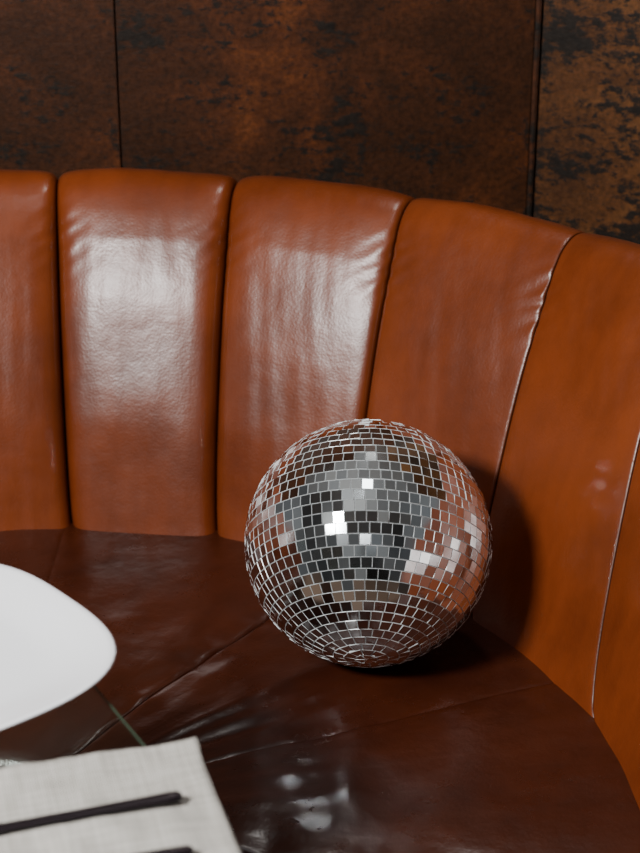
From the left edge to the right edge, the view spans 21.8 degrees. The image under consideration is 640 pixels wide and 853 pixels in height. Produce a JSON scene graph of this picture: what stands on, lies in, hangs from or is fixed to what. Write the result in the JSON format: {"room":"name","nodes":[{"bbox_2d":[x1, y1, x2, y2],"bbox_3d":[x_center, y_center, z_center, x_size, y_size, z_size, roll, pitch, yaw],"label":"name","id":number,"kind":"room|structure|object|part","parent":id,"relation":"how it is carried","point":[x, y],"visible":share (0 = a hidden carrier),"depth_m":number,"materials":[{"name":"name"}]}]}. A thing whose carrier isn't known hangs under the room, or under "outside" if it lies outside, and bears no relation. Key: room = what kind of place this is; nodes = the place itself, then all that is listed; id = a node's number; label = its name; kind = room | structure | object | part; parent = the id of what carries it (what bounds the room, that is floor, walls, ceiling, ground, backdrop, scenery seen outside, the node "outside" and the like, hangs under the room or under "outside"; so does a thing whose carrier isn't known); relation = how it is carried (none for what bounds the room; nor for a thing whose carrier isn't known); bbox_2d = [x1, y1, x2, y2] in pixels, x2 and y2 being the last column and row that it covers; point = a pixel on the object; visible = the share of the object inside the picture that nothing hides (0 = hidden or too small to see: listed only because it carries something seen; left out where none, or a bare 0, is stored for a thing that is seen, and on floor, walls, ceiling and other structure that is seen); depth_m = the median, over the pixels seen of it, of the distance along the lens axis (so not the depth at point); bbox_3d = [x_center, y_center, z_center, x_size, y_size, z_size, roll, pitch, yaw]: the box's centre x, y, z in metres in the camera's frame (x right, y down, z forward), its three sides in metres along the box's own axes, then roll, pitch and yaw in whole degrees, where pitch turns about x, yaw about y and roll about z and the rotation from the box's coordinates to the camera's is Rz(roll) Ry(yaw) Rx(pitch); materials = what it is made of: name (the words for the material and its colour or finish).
{"room":"restaurant","nodes":[
{"label":"restaurant","id":0,"kind":"room"},
{"bbox_2d":[0,0,535,214],"bbox_3d":[-1.064,-0.874,2.376,2.770,2.800,0.016,0,22,0],"label":"wall","id":1,"kind":"structure","parent":0,"point":[416,99],"depth_m":2.52,"materials":[{"name":"metal"}]},
{"bbox_3d":[-0.625,-0.874,2.376,0.636,2.800,0.016,0,22,0],"label":"steel panel","id":2,"kind":"part","parent":1,"relation":"part of","materials":[{"name":"brown metal"}]},
{"bbox_2d":[526,0,542,216],"bbox_3d":[0.327,-0.872,2.372,0.008,2.800,0.020,5,23,13],"label":"trim","id":3,"kind":"structure","parent":1,"relation":"attached to","point":[539,3],"depth_m":2.52,"materials":[{"name":"metal"}]},
{"bbox_2d":[114,0,543,216],"bbox_3d":[-1.060,-0.889,2.413,2.840,2.800,0.060,0,22,0],"label":"backing","id":4,"kind":"object","parent":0,"point":[114,0],"visible":0.02,"depth_m":2.54,"materials":[{"name":"black"}]},
{"bbox_2d":[533,0,639,243],"bbox_3d":[1.104,-0.721,1.997,1.739,2.800,0.016,11,25,26],"label":"wall","id":5,"kind":"structure","parent":0,"point":[587,176],"depth_m":2.49,"materials":[{"name":"metal"}]},
{"bbox_3d":[-0.300,1.269,0.944,4.600,0.100,5.600,0,22,0],"label":"floor","id":6,"kind":"structure","parent":0,"visible":0},
{"bbox_2d":[93,685,146,746],"bbox_3d":[-0.479,0.642,1.360,0.700,0.750,0.840,-12,25,-27],"label":"glass table","id":7,"kind":"object","parent":6,"relation":"on","point":[94,686],"visible":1,"depth_m":1.36,"materials":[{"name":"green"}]},
{"bbox_2d":[0,564,115,730],"bbox_3d":[-0.348,0.202,1.418,0.312,0.022,0.312,-17,28,-37],"label":"dinner plate","id":8,"kind":"object","parent":7,"relation":"on","point":[53,649],"visible":1,"depth_m":1.44,"materials":[{"name":"white ceramic"}]},
{"bbox_2d":[0,736,241,852],"bbox_3d":[-0.208,0.312,1.162,0.306,0.012,0.266,-6,23,-15],"label":"linen napkin","id":9,"kind":"object","parent":7,"relation":"on","point":[199,821],"visible":0.95,"depth_m":1.24,"materials":[{"name":"white fabric"}]},
{"bbox_2d":[0,791,181,832],"bbox_3d":[-0.202,0.286,1.204,0.207,0.006,0.022,-7,23,-16],"label":"fork","id":10,"kind":"object","parent":9,"relation":"on","point":[164,798],"visible":1,"depth_m":1.21,"materials":[{"name":"black metal"}]},
{"bbox_2d":[140,845,192,852],"bbox_3d":[-0.194,0.309,1.147,0.215,0.006,0.019,-6,23,-15],"label":"table knife","id":11,"kind":"object","parent":9,"relation":"on","point":[185,848],"visible":1,"depth_m":1.17,"materials":[{"name":"black"}]},
{"bbox_2d":[0,168,639,852],"bbox_3d":[-0.353,0.265,2.059,1.979,0.925,1.302,0,22,0],"label":"booth","id":12,"kind":"object","parent":6,"relation":"on","point":[166,337],"visible":0.75,"depth_m":2.15,"materials":[{"name":"brown leather"}]},
{"bbox_2d":[0,522,639,852],"bbox_3d":[-0.360,0.456,2.077,1.490,0.358,0.900,0,22,0],"label":"seat cushion","id":13,"kind":"object","parent":12,"relation":"on","point":[480,741],"depth_m":1.91,"materials":[{"name":"leather"}]},
{"bbox_2d":[245,419,492,667],"bbox_3d":[0.058,0.140,1.995,0.309,0.298,0.309,0,22,0],"label":"disco ball","id":14,"kind":"object","parent":12,"relation":"on","point":[369,542],"visible":1,"depth_m":1.89,"materials":[{"name":"metal"}]}
]}

